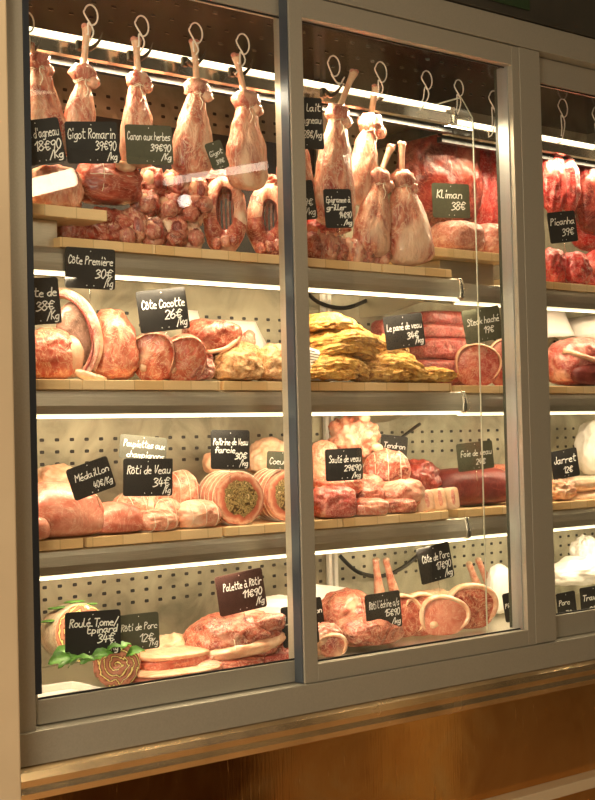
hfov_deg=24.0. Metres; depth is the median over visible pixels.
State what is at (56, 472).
slab
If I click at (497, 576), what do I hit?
parcel
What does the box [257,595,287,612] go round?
parcel
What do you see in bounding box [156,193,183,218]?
lamb noisette
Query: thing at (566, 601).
price tag
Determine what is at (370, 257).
rib chop
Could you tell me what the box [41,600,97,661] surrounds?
joint
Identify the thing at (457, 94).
hook
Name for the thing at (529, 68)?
display cabinet
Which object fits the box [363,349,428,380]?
breaded escalope
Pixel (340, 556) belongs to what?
hose
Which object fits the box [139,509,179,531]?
tied roast
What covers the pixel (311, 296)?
hose
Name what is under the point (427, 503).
meat
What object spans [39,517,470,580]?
light strip
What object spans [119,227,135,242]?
lamb trimming
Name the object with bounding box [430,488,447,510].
meat
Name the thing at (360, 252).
rib chop
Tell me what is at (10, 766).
wall
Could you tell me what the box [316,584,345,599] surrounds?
paper sheet
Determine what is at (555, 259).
beef piece
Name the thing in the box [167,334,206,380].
veal chop
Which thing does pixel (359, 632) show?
pork shoulder
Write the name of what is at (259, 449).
joint
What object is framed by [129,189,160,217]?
lamb noisette
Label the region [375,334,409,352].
breaded escalope
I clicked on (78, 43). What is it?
hook
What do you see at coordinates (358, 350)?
breaded escalope
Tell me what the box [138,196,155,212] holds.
lamb trimming
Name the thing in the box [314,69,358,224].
lamb haunch
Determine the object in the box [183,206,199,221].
lamb trimming
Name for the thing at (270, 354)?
cutlet
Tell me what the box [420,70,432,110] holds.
hook
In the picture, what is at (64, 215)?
wooden board
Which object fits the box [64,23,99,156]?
lamb haunch
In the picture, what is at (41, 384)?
wooden board
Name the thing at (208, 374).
veal trimming
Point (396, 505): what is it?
diced veal
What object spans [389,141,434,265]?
lamb haunch
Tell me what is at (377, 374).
breaded escalope
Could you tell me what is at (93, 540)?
wooden board
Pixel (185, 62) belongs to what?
hook
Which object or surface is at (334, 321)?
breaded escalope
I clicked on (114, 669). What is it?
joint
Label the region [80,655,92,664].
spinach leaf
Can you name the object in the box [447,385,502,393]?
wooden board
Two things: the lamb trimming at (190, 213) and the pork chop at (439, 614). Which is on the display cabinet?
the pork chop at (439, 614)
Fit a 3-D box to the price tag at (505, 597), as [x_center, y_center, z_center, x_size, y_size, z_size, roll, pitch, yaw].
[0.593,0.576,3.897,0.054,0.084,0.002,-1,-2,-26]
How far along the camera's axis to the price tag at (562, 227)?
4.20 m
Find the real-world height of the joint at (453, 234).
0.092 m
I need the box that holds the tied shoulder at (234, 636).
[183,609,285,660]
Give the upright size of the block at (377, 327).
0.076 m
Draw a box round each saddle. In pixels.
[203,168,246,250]
[246,174,278,254]
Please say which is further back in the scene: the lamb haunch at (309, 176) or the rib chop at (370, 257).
the rib chop at (370, 257)
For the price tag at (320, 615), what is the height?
0.100 m
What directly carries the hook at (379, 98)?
hanging from the light at (108, 58)
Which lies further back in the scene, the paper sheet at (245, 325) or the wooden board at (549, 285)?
the wooden board at (549, 285)
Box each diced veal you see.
[313,485,356,518]
[315,475,362,493]
[354,497,388,515]
[356,484,384,498]
[361,473,383,487]
[382,478,424,501]
[385,498,416,513]
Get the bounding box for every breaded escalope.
[309,312,365,331]
[310,328,384,347]
[311,367,359,381]
[312,353,369,377]
[313,341,379,361]
[350,365,412,382]
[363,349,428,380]
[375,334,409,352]
[398,366,457,382]
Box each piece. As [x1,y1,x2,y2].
[159,632,184,647]
[312,440,337,486]
[328,415,382,463]
[545,247,566,282]
[565,251,592,284]
[571,218,594,251]
[585,250,594,284]
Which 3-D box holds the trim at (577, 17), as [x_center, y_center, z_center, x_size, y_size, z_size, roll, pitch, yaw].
[0.011,-1.252,3.671,3.150,0.473,0.595,0,-2,-40]
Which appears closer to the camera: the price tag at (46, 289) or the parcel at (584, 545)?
the price tag at (46, 289)
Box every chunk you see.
[57,226,83,238]
[81,206,133,241]
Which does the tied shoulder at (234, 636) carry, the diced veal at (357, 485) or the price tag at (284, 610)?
the price tag at (284, 610)
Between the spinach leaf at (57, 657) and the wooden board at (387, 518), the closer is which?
the spinach leaf at (57, 657)
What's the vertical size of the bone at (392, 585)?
0.121 m
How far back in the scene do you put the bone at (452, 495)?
3.79 m
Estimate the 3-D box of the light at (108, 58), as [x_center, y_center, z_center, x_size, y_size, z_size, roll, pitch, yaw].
[-0.234,-0.772,3.541,1.497,0.074,0.343,0,-2,-40]
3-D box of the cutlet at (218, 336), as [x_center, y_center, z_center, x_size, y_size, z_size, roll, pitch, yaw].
[-0.203,-0.147,3.356,0.152,0.095,0.121,0,-2,-40]
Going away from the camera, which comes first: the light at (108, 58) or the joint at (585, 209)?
the light at (108, 58)
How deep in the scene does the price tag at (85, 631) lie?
2.96 m
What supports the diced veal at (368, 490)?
on the diced veal at (365, 506)
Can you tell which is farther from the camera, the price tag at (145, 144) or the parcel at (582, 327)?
the parcel at (582, 327)
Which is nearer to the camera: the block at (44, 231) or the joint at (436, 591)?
the block at (44, 231)
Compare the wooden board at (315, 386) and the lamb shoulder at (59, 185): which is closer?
the lamb shoulder at (59, 185)
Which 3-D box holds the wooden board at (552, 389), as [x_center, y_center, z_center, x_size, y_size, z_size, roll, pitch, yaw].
[0.744,-0.025,4.284,0.586,0.022,0.300,0,-2,-40]
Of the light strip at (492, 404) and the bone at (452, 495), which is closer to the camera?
the bone at (452, 495)
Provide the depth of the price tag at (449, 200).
3.92 m
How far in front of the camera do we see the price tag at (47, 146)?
2.92 m
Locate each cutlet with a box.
[182,318,242,356]
[212,347,264,380]
[238,341,259,353]
[256,343,281,381]
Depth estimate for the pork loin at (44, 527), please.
2.94 m
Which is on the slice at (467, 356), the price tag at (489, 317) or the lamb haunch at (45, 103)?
the price tag at (489, 317)
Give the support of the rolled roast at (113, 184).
on the chunk at (109, 230)
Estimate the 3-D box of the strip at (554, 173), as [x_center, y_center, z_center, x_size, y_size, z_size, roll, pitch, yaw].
[0.783,-0.665,4.301,0.070,0.198,0.095,-3,-2,44]
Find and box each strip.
[33,245,464,317]
[36,390,467,422]
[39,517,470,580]
[423,283,594,312]
[456,394,594,415]
[461,507,594,539]
[543,154,566,212]
[563,157,580,210]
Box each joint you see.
[35,327,83,378]
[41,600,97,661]
[92,645,139,686]
[199,470,263,525]
[202,452,219,473]
[246,437,283,473]
[253,468,284,521]
[395,119,483,226]
[408,459,441,489]
[408,588,448,594]
[552,479,576,500]
[574,166,594,234]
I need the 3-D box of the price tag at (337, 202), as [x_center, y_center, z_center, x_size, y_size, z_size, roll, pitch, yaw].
[0.100,-0.457,3.447,0.081,0.128,0.004,-1,-2,-26]
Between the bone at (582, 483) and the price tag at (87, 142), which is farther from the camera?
the bone at (582, 483)
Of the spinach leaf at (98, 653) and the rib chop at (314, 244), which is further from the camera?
the rib chop at (314, 244)
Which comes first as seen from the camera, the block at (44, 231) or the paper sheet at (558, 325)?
the block at (44, 231)
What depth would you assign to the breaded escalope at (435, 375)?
3.71 m
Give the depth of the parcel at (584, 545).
4.41 m
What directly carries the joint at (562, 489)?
on the wooden board at (564, 504)
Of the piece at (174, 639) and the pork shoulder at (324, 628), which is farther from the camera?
the pork shoulder at (324, 628)
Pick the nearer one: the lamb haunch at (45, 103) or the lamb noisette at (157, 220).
the lamb haunch at (45, 103)
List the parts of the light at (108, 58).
arm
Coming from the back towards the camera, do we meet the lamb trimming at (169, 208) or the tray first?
the lamb trimming at (169, 208)
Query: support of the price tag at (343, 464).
on the diced veal at (330, 501)
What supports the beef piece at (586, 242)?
on the beef piece at (590, 255)
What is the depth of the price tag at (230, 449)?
3.27 m
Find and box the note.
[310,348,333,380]
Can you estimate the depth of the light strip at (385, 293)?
3.37 m
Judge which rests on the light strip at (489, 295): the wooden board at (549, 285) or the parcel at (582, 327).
the wooden board at (549, 285)
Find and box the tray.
[38,681,101,697]
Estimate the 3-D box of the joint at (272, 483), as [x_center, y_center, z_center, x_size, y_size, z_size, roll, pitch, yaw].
[-0.051,0.235,3.483,0.133,0.133,0.176,-1,-2,-24]
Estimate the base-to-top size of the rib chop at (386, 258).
0.068 m
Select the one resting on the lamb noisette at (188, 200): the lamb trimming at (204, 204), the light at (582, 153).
the lamb trimming at (204, 204)
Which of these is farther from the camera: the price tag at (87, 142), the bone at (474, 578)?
the bone at (474, 578)
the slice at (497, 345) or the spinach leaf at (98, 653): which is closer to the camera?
the spinach leaf at (98, 653)
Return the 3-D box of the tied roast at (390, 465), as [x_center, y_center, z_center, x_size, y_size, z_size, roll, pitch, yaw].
[0.236,0.181,3.722,0.130,0.107,0.116,-1,-2,-2]
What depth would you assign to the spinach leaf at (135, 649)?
3.00 m
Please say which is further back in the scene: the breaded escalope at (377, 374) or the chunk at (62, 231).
the breaded escalope at (377, 374)
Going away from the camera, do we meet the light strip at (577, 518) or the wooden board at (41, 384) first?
the wooden board at (41, 384)
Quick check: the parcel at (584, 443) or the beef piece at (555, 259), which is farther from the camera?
the parcel at (584, 443)
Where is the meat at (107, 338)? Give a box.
[56,288,138,379]
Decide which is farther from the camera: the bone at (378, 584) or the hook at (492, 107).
the hook at (492, 107)
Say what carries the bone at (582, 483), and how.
on the bone at (589, 494)
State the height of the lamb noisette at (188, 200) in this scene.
0.078 m
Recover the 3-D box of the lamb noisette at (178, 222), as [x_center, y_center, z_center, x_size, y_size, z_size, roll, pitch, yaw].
[-0.286,-0.387,3.234,0.073,0.090,0.059,-2,-2,11]
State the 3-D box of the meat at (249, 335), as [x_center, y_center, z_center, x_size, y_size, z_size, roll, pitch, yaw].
[-0.121,-0.151,3.504,0.037,0.051,0.029,0,-2,-40]
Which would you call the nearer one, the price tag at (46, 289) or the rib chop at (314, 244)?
the price tag at (46, 289)
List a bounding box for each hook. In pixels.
[29,12,39,52]
[75,4,102,51]
[127,15,152,61]
[181,22,205,67]
[228,33,252,77]
[320,55,344,97]
[374,61,388,100]
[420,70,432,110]
[454,79,463,114]
[488,90,494,136]
[557,99,567,143]
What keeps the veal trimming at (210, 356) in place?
on the wooden board at (164, 385)
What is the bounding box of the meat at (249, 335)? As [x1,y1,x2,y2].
[243,330,255,344]
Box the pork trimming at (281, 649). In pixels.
[275,645,286,653]
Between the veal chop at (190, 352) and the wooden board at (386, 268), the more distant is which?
the wooden board at (386, 268)
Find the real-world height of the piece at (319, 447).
0.138 m
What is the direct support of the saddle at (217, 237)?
on the wooden board at (244, 256)
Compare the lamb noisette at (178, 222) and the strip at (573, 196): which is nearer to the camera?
the lamb noisette at (178, 222)
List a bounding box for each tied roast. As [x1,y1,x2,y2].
[112,493,157,510]
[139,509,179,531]
[154,498,180,527]
[156,484,173,499]
[173,470,199,502]
[177,499,222,528]
[363,448,410,481]
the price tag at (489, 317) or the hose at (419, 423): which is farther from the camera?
the hose at (419, 423)
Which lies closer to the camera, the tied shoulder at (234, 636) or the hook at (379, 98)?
the tied shoulder at (234, 636)
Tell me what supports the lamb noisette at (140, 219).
on the wooden board at (62, 242)
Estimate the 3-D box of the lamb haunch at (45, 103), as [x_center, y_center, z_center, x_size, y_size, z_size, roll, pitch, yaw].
[-0.539,-0.641,3.005,0.104,0.246,0.070,-1,-2,-26]
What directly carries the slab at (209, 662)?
on the display cabinet
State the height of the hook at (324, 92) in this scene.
0.105 m
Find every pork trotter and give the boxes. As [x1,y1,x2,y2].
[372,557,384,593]
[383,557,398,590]
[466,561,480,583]
[475,557,487,583]
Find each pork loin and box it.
[38,481,103,537]
[39,517,49,539]
[95,502,142,533]
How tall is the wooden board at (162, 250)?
0.022 m
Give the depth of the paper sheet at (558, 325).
4.36 m
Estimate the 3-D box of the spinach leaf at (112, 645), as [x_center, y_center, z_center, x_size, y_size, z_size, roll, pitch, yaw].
[-0.391,0.527,2.961,0.046,0.028,0.028,-2,-2,18]
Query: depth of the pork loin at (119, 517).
3.08 m
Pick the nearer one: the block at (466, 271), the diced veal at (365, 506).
the diced veal at (365, 506)
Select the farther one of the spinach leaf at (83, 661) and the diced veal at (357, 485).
the diced veal at (357, 485)
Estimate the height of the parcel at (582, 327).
0.101 m
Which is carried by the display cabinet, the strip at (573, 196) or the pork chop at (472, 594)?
the pork chop at (472, 594)
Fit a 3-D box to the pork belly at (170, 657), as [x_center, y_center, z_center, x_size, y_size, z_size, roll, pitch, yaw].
[-0.290,0.590,3.183,0.184,0.047,0.132,0,-2,-40]
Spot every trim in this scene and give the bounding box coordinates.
[445,0,594,38]
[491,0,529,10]
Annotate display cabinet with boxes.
[6,0,594,767]
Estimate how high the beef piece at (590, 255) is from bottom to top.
0.135 m
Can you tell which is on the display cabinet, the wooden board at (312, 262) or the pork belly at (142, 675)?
the pork belly at (142, 675)
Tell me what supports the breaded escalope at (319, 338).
on the breaded escalope at (358, 350)
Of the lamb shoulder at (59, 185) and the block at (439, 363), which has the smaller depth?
the lamb shoulder at (59, 185)
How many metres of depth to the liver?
3.94 m
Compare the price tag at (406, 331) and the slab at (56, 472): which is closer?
the slab at (56, 472)
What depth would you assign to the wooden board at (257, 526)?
3.34 m
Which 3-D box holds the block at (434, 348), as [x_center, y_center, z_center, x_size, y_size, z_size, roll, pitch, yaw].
[0.405,-0.145,4.049,0.233,0.073,0.164,0,-2,-40]
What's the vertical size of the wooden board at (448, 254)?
0.024 m
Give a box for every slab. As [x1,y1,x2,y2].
[38,463,71,482]
[196,659,222,669]
[219,655,263,668]
[263,650,288,662]
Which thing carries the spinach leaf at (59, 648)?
on the tray
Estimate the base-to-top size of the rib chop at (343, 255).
0.077 m
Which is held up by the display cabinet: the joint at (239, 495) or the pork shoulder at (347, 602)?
the pork shoulder at (347, 602)
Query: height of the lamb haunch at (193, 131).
0.326 m
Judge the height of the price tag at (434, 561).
0.130 m
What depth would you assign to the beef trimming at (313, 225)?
3.61 m
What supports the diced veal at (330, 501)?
on the wooden board at (257, 526)
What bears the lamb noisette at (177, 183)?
on the lamb noisette at (163, 197)
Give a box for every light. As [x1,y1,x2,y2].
[29,26,457,148]
[437,119,594,167]
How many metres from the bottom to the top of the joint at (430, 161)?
0.344 m
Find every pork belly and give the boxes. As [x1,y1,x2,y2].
[131,665,220,682]
[140,645,209,670]
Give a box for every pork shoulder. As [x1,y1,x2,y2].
[317,621,342,655]
[322,587,365,622]
[335,613,404,646]
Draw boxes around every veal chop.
[135,331,175,379]
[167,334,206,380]
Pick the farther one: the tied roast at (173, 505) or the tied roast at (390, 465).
the tied roast at (390, 465)
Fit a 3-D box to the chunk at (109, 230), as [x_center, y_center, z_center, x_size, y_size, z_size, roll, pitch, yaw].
[-0.430,-0.391,3.161,0.138,0.089,0.111,0,-2,-40]
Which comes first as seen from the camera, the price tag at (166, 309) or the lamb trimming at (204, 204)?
the price tag at (166, 309)
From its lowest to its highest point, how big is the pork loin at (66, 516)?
0.122 m
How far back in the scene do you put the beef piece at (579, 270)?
4.22 m
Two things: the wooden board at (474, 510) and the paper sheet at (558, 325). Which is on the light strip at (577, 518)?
the wooden board at (474, 510)
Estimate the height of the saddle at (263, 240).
0.229 m
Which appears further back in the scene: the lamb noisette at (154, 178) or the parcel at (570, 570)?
the parcel at (570, 570)
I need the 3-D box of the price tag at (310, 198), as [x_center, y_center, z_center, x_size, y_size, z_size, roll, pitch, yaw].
[0.005,-0.479,3.367,0.094,0.104,0.002,-1,-2,-26]
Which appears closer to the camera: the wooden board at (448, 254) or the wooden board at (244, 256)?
the wooden board at (244, 256)
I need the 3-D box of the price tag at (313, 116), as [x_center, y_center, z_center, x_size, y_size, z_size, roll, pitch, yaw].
[0.013,-0.669,3.383,0.113,0.129,0.002,-1,-2,-26]
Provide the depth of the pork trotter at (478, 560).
4.16 m
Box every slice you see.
[317,633,347,656]
[455,343,501,385]
[490,339,502,385]
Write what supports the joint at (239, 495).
on the wooden board at (257, 526)
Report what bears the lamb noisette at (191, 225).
on the wooden board at (162, 250)
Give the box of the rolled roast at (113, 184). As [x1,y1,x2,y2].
[76,160,142,205]
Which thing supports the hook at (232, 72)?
hanging from the light at (108, 58)
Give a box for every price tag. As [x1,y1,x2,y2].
[31,117,65,165]
[34,277,61,324]
[64,121,119,163]
[65,247,114,302]
[65,609,120,668]
[66,456,115,506]
[119,434,166,458]
[121,612,159,663]
[123,458,172,509]
[125,124,173,164]
[136,287,189,332]
[205,140,228,170]
[211,430,249,468]
[215,568,266,617]
[267,451,283,469]
[280,605,318,647]
[304,97,323,149]
[306,180,317,219]
[316,597,323,623]
[323,189,352,239]
[325,448,362,486]
[364,590,401,625]
[380,434,407,456]
[383,312,424,351]
[416,542,453,589]
[431,183,469,219]
[456,440,493,480]
[461,305,500,351]
[502,593,509,622]
[547,210,577,251]
[551,447,579,479]
[556,591,576,612]
[579,586,594,608]
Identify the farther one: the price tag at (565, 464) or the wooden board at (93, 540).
the price tag at (565, 464)
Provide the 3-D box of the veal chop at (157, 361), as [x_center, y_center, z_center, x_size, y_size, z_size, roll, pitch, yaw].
[-0.329,-0.100,3.178,0.104,0.115,0.057,-1,-2,1]
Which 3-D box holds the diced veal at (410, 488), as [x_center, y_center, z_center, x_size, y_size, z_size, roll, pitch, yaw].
[0.264,0.244,3.710,0.146,0.082,0.120,-1,-2,-23]
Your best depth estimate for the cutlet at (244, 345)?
3.40 m
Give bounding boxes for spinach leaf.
[48,651,71,664]
[53,645,69,653]
[58,653,77,668]
[68,653,94,667]
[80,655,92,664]
[91,647,112,659]
[107,642,124,650]
[116,641,131,653]
[126,645,145,656]
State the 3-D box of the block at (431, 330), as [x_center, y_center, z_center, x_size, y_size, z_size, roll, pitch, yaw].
[0.396,-0.194,4.044,0.223,0.048,0.157,0,-2,-40]
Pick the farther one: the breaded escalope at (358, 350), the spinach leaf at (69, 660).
the breaded escalope at (358, 350)
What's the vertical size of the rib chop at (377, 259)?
0.072 m
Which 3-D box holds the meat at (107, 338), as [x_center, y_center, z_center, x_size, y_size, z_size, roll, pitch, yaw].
[-0.461,-0.140,3.130,0.219,0.211,0.137,0,-2,-40]
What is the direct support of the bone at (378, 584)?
on the display cabinet
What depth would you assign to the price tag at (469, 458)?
3.85 m
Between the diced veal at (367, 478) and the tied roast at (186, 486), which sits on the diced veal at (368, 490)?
the diced veal at (367, 478)
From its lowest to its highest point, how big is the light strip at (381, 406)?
0.076 m
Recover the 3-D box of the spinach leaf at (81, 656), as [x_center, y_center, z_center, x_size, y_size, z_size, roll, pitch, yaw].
[-0.452,0.544,2.909,0.053,0.031,0.034,-3,-2,35]
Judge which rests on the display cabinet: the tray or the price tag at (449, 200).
the tray
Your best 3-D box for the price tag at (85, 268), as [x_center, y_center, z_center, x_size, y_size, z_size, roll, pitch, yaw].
[-0.447,-0.268,3.016,0.112,0.118,0.004,1,-3,-25]
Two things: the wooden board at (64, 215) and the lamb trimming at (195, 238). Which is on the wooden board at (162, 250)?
the lamb trimming at (195, 238)
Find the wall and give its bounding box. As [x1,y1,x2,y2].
[0,0,20,799]
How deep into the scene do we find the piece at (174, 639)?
3.26 m
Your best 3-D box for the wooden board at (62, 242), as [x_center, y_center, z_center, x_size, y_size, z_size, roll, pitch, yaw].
[-0.510,-0.334,3.190,0.246,0.022,0.300,0,-2,-40]
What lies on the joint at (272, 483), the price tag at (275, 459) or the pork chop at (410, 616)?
the price tag at (275, 459)
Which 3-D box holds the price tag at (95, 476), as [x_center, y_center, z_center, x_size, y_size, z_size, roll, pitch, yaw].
[-0.444,0.176,3.008,0.110,0.109,0.004,-1,-2,-26]
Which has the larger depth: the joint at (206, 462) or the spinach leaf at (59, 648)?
the joint at (206, 462)
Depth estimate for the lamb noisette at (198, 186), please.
3.30 m
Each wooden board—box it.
[33,203,106,226]
[36,379,81,389]
[39,537,82,550]
[53,237,154,254]
[75,527,221,546]
[82,380,219,390]
[153,245,239,260]
[213,516,342,535]
[216,381,281,390]
[237,252,278,264]
[308,258,381,272]
[311,382,451,391]
[315,510,448,526]
[379,264,451,277]
[389,247,498,264]
[440,505,505,517]
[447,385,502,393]
[480,499,594,509]
[494,279,594,292]
[549,386,594,393]
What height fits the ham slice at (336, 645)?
0.058 m
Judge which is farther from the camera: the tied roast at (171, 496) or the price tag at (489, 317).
the price tag at (489, 317)
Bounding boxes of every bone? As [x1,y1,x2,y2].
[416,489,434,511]
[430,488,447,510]
[444,487,459,509]
[564,476,594,491]
[566,491,594,499]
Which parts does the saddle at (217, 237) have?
rib strip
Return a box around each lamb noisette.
[122,207,147,243]
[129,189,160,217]
[140,166,166,195]
[142,217,167,244]
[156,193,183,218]
[161,215,188,246]
[163,169,191,196]
[180,194,207,225]
[182,221,204,248]
[187,178,208,196]
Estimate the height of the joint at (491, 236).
0.101 m
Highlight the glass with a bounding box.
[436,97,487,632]
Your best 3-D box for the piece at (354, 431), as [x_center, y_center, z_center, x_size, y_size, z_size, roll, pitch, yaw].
[0.149,0.104,3.745,0.166,0.139,0.134,0,-2,-40]
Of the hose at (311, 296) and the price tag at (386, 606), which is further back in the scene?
the hose at (311, 296)
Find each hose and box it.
[309,293,366,309]
[338,546,424,577]
[402,422,420,436]
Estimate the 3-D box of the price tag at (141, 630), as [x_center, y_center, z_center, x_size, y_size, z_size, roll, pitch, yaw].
[-0.345,0.521,3.056,0.092,0.110,0.004,-2,-1,-25]
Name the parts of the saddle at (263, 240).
rib strip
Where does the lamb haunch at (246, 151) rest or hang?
hanging from the hook at (232, 72)
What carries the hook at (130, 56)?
hanging from the display cabinet
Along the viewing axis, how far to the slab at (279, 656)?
3.30 m
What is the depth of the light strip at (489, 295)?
4.10 m
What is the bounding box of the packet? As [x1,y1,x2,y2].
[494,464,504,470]
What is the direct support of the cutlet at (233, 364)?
on the wooden board at (224, 385)
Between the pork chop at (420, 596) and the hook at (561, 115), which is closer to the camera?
the pork chop at (420, 596)
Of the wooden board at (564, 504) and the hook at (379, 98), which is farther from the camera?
the wooden board at (564, 504)
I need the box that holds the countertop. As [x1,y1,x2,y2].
[21,659,594,799]
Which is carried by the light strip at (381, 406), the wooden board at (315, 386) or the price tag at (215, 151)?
the wooden board at (315, 386)
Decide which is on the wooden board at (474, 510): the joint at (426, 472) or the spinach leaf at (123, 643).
the joint at (426, 472)
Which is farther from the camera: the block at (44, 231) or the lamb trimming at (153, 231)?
the lamb trimming at (153, 231)
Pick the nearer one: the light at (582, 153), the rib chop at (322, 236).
the rib chop at (322, 236)
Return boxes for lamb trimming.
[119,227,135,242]
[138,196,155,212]
[145,223,160,240]
[161,199,177,216]
[166,230,184,246]
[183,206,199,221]
[187,229,204,246]
[195,196,212,212]
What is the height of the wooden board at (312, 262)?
0.022 m
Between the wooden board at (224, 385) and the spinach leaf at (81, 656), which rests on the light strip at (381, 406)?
the wooden board at (224, 385)
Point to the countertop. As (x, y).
(530, 735)
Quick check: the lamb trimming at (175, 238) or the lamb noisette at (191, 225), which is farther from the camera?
the lamb noisette at (191, 225)
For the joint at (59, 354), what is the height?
0.118 m
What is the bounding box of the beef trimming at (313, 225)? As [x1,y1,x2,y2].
[307,219,351,235]
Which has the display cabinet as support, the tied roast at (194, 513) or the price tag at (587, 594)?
the price tag at (587, 594)
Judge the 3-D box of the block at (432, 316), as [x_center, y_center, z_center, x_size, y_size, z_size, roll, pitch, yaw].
[0.406,-0.233,4.054,0.192,0.045,0.136,0,-2,-40]
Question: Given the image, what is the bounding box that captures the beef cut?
[548,337,594,385]
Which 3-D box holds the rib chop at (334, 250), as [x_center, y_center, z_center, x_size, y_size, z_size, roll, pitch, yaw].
[0.082,-0.388,3.551,0.056,0.078,0.046,-2,-2,5]
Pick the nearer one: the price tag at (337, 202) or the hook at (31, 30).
the hook at (31, 30)
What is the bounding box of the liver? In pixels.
[439,467,505,505]
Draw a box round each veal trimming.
[166,349,213,380]
[188,358,215,380]
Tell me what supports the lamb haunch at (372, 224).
on the wooden board at (386, 268)
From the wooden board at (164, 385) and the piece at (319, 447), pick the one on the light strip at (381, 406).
the wooden board at (164, 385)
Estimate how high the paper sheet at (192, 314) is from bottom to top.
0.088 m
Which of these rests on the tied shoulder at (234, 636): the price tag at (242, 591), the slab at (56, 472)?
the price tag at (242, 591)
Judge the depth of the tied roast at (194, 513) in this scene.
3.21 m
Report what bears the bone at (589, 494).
on the wooden board at (564, 504)
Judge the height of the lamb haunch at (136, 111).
0.298 m
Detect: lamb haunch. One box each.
[30,42,66,153]
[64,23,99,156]
[119,36,152,168]
[172,38,213,177]
[226,52,267,190]
[276,149,314,188]
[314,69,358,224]
[351,84,386,205]
[353,144,395,256]
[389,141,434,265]
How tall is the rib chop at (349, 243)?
0.077 m
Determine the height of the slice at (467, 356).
0.122 m
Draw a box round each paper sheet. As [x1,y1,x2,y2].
[188,310,199,321]
[225,320,265,348]
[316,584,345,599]
[547,310,574,336]
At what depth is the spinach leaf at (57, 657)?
2.91 m
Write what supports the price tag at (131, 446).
on the tied roast at (160, 520)
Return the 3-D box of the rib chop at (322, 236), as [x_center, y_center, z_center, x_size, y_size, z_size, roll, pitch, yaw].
[0.059,-0.390,3.551,0.058,0.083,0.047,-2,-2,30]
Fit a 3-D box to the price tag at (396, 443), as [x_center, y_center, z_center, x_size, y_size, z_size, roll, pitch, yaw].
[0.267,0.134,3.880,0.092,0.079,0.002,-1,-2,-26]
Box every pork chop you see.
[400,593,422,637]
[405,592,432,635]
[419,594,470,635]
[447,583,498,628]
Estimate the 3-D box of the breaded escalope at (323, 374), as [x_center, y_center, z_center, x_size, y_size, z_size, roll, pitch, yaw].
[0.066,-0.066,3.513,0.178,0.045,0.143,-1,-2,-28]
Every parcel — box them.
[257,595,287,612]
[487,564,508,613]
[554,555,594,585]
[556,315,594,339]
[569,534,594,556]
[574,420,594,475]
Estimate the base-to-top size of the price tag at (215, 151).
0.073 m
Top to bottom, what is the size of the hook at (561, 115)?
0.139 m
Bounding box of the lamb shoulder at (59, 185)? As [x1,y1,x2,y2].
[32,164,84,207]
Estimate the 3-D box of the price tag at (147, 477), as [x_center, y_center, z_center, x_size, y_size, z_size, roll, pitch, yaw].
[-0.334,0.187,3.121,0.116,0.114,0.004,1,-3,-26]
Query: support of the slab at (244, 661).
on the display cabinet
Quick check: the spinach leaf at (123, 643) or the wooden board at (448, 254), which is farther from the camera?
the wooden board at (448, 254)
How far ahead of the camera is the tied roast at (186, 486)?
3.33 m
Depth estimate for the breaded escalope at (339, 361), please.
3.48 m
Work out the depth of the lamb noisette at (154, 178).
3.22 m
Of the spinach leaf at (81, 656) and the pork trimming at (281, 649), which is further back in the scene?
the pork trimming at (281, 649)
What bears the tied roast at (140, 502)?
on the wooden board at (93, 540)
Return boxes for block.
[33,218,56,246]
[371,319,384,335]
[392,359,464,385]
[407,310,462,324]
[409,338,465,359]
[412,260,493,284]
[423,323,464,337]
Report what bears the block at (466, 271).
on the light strip at (489, 295)
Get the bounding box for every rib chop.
[307,229,322,258]
[319,231,328,258]
[326,232,340,259]
[337,234,348,260]
[345,236,354,260]
[351,238,365,261]
[363,252,374,262]
[373,257,381,263]
[380,250,392,263]
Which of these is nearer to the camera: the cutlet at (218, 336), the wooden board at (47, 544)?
the wooden board at (47, 544)

